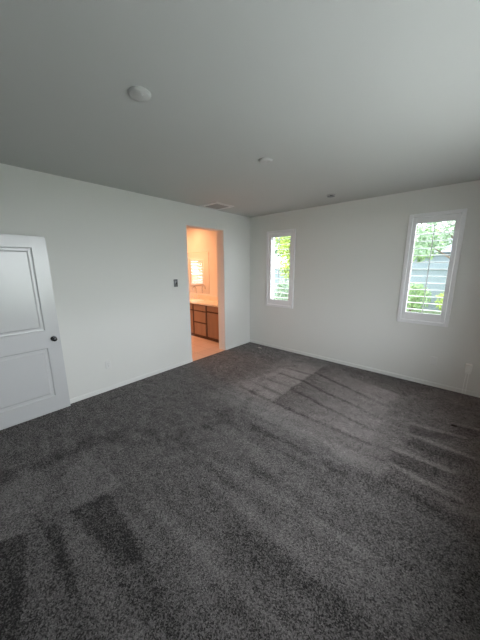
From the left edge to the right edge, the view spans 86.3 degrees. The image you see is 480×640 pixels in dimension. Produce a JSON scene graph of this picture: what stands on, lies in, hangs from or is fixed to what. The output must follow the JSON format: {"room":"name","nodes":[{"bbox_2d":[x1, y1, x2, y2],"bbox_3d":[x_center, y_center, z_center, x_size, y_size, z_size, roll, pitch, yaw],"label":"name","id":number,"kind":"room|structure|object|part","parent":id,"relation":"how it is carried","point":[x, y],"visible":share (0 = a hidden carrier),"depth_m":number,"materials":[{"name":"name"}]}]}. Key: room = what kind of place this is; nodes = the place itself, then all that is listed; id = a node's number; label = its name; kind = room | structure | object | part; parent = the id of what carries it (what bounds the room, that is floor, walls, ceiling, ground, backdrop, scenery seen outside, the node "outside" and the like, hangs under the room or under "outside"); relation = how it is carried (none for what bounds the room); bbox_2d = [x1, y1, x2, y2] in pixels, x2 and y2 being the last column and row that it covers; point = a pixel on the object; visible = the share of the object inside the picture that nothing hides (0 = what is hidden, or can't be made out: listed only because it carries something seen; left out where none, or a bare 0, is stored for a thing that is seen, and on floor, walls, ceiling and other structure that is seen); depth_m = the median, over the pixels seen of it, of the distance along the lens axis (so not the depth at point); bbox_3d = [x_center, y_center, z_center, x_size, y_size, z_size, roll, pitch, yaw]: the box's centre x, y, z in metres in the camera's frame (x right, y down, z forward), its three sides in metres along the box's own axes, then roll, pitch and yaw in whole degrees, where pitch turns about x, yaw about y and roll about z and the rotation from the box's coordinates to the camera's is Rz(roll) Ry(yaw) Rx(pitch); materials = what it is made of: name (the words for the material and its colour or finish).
{"room":"empty bedroom","nodes":[
{"label":"empty bedroom","id":0,"kind":"room"},
{"bbox_2d":[0,163,249,398],"bbox_3d":[-1.738,-0.401,3.682,0.200,2.940,5.900,10,16,40],"label":"wall","id":1,"kind":"structure","parent":0,"point":[115,256],"depth_m":3.58,"materials":[{"name":"paint"}]},
{"bbox_2d":[0,234,70,429],"bbox_3d":[-2.418,0.147,2.723,0.142,2.038,0.828,10,16,40],"label":"door","id":2,"kind":"structure","parent":1,"relation":"in","point":[33,380],"depth_m":2.81,"materials":[{"name":"grey wood"}]},
{"bbox_2d":[105,360,110,368],"bbox_3d":[-1.852,0.627,3.600,0.008,0.116,0.072,10,16,40],"label":"wall outlet","id":3,"kind":"object","parent":1,"relation":"attached to","point":[107,363],"visible":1,"depth_m":3.60,"materials":[{"name":"white plastic"}]},
{"bbox_2d":[70,359,192,403],"bbox_3d":[-1.794,0.958,3.731,0.012,0.060,2.764,10,16,40],"label":"baseboard","id":4,"kind":"structure","parent":1,"relation":"attached to","point":[76,399],"depth_m":3.83,"materials":[{"name":"paint"}]},
{"bbox_2d":[174,279,177,286],"bbox_3d":[-1.066,-0.614,4.254,0.010,0.122,0.076,10,16,40],"label":"light switch","id":5,"kind":"object","parent":1,"relation":"attached to","point":[175,280],"visible":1,"depth_m":4.25,"materials":[{"name":"grey plastic"}]},
{"bbox_2d":[226,339,249,349],"bbox_3d":[-0.034,0.544,5.681,0.012,0.060,0.806,10,16,40],"label":"baseboard","id":6,"kind":"structure","parent":1,"relation":"attached to","point":[246,341],"depth_m":5.65,"materials":[{"name":"paint"}]},
{"bbox_2d":[191,335,223,360],"bbox_3d":[-2.062,0.615,5.827,3.200,0.118,3.300,10,16,40],"label":"floor","id":7,"kind":"structure","parent":0,"point":[201,347],"depth_m":5.58,"materials":[{"name":"beige tile"}]},
{"bbox_2d":[190,303,218,341],"bbox_3d":[-0.782,-0.005,6.409,1.680,0.842,0.551,10,16,40],"label":"vanity cabinet","id":8,"kind":"object","parent":7,"relation":"on","point":[203,318],"visible":0.39,"depth_m":6.11,"materials":[{"name":"brown wood"}]},
{"bbox_3d":[-1.268,0.032,6.496,0.260,0.570,0.024,10,16,40],"label":"cabinet door","id":9,"kind":"part","parent":8,"relation":"part of","materials":[{"name":"brown wood"}]},
{"bbox_3d":[-0.972,-0.077,6.206,0.430,0.252,0.024,10,16,40],"label":"drawer","id":10,"kind":"part","parent":8,"relation":"part of","materials":[{"name":"brown wood"}]},
{"bbox_3d":[-0.973,-0.295,6.160,0.430,0.135,0.024,10,16,40],"label":"drawer","id":11,"kind":"part","parent":8,"relation":"part of","materials":[{"name":"brown wood"}]},
{"bbox_3d":[-0.971,0.222,6.268,0.430,0.287,0.024,10,16,40],"label":"drawer","id":12,"kind":"part","parent":8,"relation":"part of","materials":[{"name":"brown wood"}]},
{"bbox_2d":[190,295,217,306],"bbox_3d":[-0.790,-0.480,6.299,1.715,0.134,0.577,10,16,40],"label":"countertop","id":13,"kind":"structure","parent":8,"relation":"on","point":[203,300],"depth_m":6.48,"materials":[{"name":"beige stone"}]},
{"bbox_3d":[-0.562,-0.233,5.802,0.542,0.120,0.024,10,16,40],"label":"drawer","id":14,"kind":"part","parent":8,"relation":"part of","materials":[{"name":"brown wood"}]},
{"bbox_3d":[-0.560,0.150,5.882,0.542,0.583,0.024,10,16,40],"label":"cabinet door","id":15,"kind":"part","parent":8,"relation":"part of","materials":[{"name":"brown wood"}]},
{"bbox_2d":[0,342,479,639],"bbox_3d":[-0.103,1.228,2.551,4.150,0.001,5.700,10,16,40],"label":"floor","id":16,"kind":"structure","parent":0,"point":[247,491],"depth_m":1.85,"materials":[{"name":"grey carpet"}]},
{"bbox_2d":[0,0,479,227],"bbox_3d":[-1.269,-1.710,2.994,7.850,0.100,6.020,10,16,40],"label":"ceiling","id":17,"kind":"structure","parent":0,"point":[351,100],"depth_m":1.56,"materials":[{"name":"paint"}]},
{"bbox_2d":[128,86,150,101],"bbox_3d":[-0.598,-1.343,1.531,0.128,0.024,0.128,10,16,40],"label":"smoke detector","id":18,"kind":"object","parent":17,"relation":"attached to","point":[138,93],"visible":1,"depth_m":1.51,"materials":[{"name":"plastic"}]},
{"bbox_2d":[200,202,233,209],"bbox_3d":[-0.392,-1.943,4.376,0.420,0.014,0.420,10,16,40],"label":"ceiling vent","id":19,"kind":"object","parent":17,"relation":"in","point":[215,205],"visible":1,"depth_m":4.36,"materials":[{"name":"white metal"}]},
{"bbox_2d":[205,204,227,208],"bbox_3d":[-0.395,-1.942,4.373,0.300,0.012,0.290,10,16,40],"label":"grille","id":20,"kind":"object","parent":19,"relation":"attached to","point":[213,206],"depth_m":4.37,"materials":[{"name":"white metal"}]},
{"bbox_2d":[259,157,272,163],"bbox_3d":[0.251,-1.549,2.498,0.132,0.022,0.132,10,16,40],"label":"smoke detector","id":21,"kind":"object","parent":17,"relation":"attached to","point":[265,160],"visible":1,"depth_m":2.47,"materials":[{"name":"plastic"}]},
{"bbox_2d":[186,180,479,392],"bbox_3d":[0.673,-0.775,5.428,7.850,2.940,0.170,10,16,40],"label":"wall","id":22,"kind":"structure","parent":0,"point":[349,256],"depth_m":4.14,"materials":[{"name":"paint"}]},
{"bbox_2d":[187,252,209,293],"bbox_3d":[-1.147,-1.258,6.846,0.955,1.060,0.007,10,16,40],"label":"wall mirror","id":23,"kind":"object","parent":22,"relation":"attached to","point":[198,262],"visible":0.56,"depth_m":6.79,"materials":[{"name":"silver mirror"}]},
{"bbox_2d":[194,295,217,300],"bbox_3d":[-0.606,-0.540,6.500,1.715,0.100,0.020,10,16,40],"label":"backsplash","id":24,"kind":"structure","parent":22,"relation":"attached to","point":[198,296],"depth_m":6.71,"materials":[{"name":"beige stone"}]},
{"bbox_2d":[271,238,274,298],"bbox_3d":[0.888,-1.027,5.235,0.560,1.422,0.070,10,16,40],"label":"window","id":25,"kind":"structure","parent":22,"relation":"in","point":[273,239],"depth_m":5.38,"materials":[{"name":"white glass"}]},
{"bbox_2d":[266,229,295,308],"bbox_3d":[0.801,-1.007,5.139,0.650,1.512,0.100,10,16,40],"label":"window shutter","id":26,"kind":"object","parent":22,"relation":"attached to","point":[288,303],"visible":1,"depth_m":5.12,"materials":[{"name":"white wood"}]},
{"bbox_3d":[0.771,-1.025,5.101,0.010,1.222,0.010,10,16,40],"label":"tilt rod","id":27,"kind":"part","parent":26,"relation":"part of","materials":[{"name":"white wood"}]},
{"bbox_2d":[250,339,479,397],"bbox_3d":[1.780,0.755,4.630,4.124,0.060,0.012,10,16,40],"label":"baseboard","id":28,"kind":"structure","parent":22,"relation":"attached to","point":[471,393],"depth_m":4.19,"materials":[{"name":"paint"}]},
{"bbox_2d":[406,215,461,320],"bbox_3d":[2.711,-0.711,3.657,0.524,1.437,0.070,10,16,40],"label":"window","id":29,"kind":"structure","parent":22,"relation":"in","point":[461,215],"depth_m":3.72,"materials":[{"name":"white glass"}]},
{"bbox_2d":[397,208,467,326],"bbox_3d":[2.624,-0.691,3.561,0.614,1.527,0.100,10,16,40],"label":"window shutter","id":30,"kind":"object","parent":29,"relation":"attached to","point":[403,315],"visible":1,"depth_m":3.52,"materials":[{"name":"white wood"}]},
{"bbox_3d":[2.594,-0.707,3.523,0.010,1.223,0.010,10,16,40],"label":"tilt rod","id":31,"kind":"part","parent":30,"relation":"part of","materials":[{"name":"white wood"}]},
{"bbox_2d":[462,363,472,393],"bbox_3d":[3.050,0.801,3.447,0.068,0.432,0.062,10,16,40],"label":"power adapter","id":32,"kind":"object","parent":22,"relation":"attached to","point":[468,368],"visible":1,"depth_m":3.41,"materials":[{"name":"white plastic"}]},
{"label":"outside","id":33,"kind":"structure","parent":0,"visible":0},
{"bbox_2d":[274,297,440,314],"bbox_3d":[6.851,-0.707,13.389,80.000,0.300,100.000,10,16,40],"label":"ground","id":34,"kind":"structure","parent":33,"point":[424,311],"depth_m":10.77,"materials":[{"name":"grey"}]},
{"bbox_2d":[274,278,288,299],"bbox_3d":[1.927,-1.034,10.793,1.755,1.535,0.963,10,16,40],"label":"shrub","id":35,"kind":"object","parent":34,"relation":"on","point":[279,289],"visible":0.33,"depth_m":10.71,"materials":[{"name":"green plant"}]},
{"bbox_2d":[275,237,288,257],"bbox_3d":[3.837,-4.704,17.289,4.988,5.964,3.655,10,16,40],"label":"tree","id":36,"kind":"object","parent":34,"relation":"on","point":[276,246],"visible":0.03,"depth_m":17.62,"materials":[{"name":"green plant"}]},
{"bbox_2d":[275,236,290,297],"bbox_3d":[1.962,-1.984,8.972,1.598,4.057,1.614,10,16,40],"label":"tree","id":37,"kind":"object","parent":34,"relation":"on","point":[286,266],"visible":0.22,"depth_m":8.96,"materials":[{"name":"green plant"}]},
{"bbox_2d":[274,268,447,310],"bbox_3d":[7.397,-1.565,12.304,30.000,1.820,0.280,10,16,40],"label":"fence","id":38,"kind":"object","parent":34,"relation":"on","point":[416,275],"depth_m":11.32,"materials":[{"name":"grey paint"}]},
{"bbox_2d":[406,283,431,311],"bbox_3d":[7.216,-0.941,10.685,1.294,1.306,1.049,10,16,40],"label":"shrub","id":39,"kind":"object","parent":34,"relation":"on","point":[413,298],"visible":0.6,"depth_m":10.49,"materials":[{"name":"green plant"}]},
{"bbox_2d":[412,224,447,261],"bbox_3d":[8.622,-3.836,14.575,4.957,5.335,3.137,10,16,40],"label":"tree","id":40,"kind":"object","parent":34,"relation":"on","point":[419,258],"visible":0.06,"depth_m":13.41,"materials":[{"name":"green plant"}]},
{"bbox_2d":[412,234,452,267],"bbox_3d":[21.467,-5.306,22.402,13.200,4.900,9.200,10,16,40],"label":"house","id":41,"kind":"structure","parent":34,"relation":"on","point":[438,258],"depth_m":21.46,"materials":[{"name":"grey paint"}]},
{"bbox_2d":[414,221,455,258],"bbox_3d":[7.487,-2.243,8.307,3.950,4.789,1.941,10,16,40],"label":"tree","id":42,"kind":"object","parent":34,"relation":"on","point":[443,236],"visible":0.29,"depth_m":8.86,"materials":[{"name":"green plant"}]},
{"bbox_2d":[435,293,443,310],"bbox_3d":[8.403,-0.673,9.933,1.409,1.117,1.052,10,16,40],"label":"shrub","id":43,"kind":"object","parent":34,"relation":"on","point":[440,301],"visible":0.04,"depth_m":10.19,"materials":[{"name":"green plant"}]}
]}

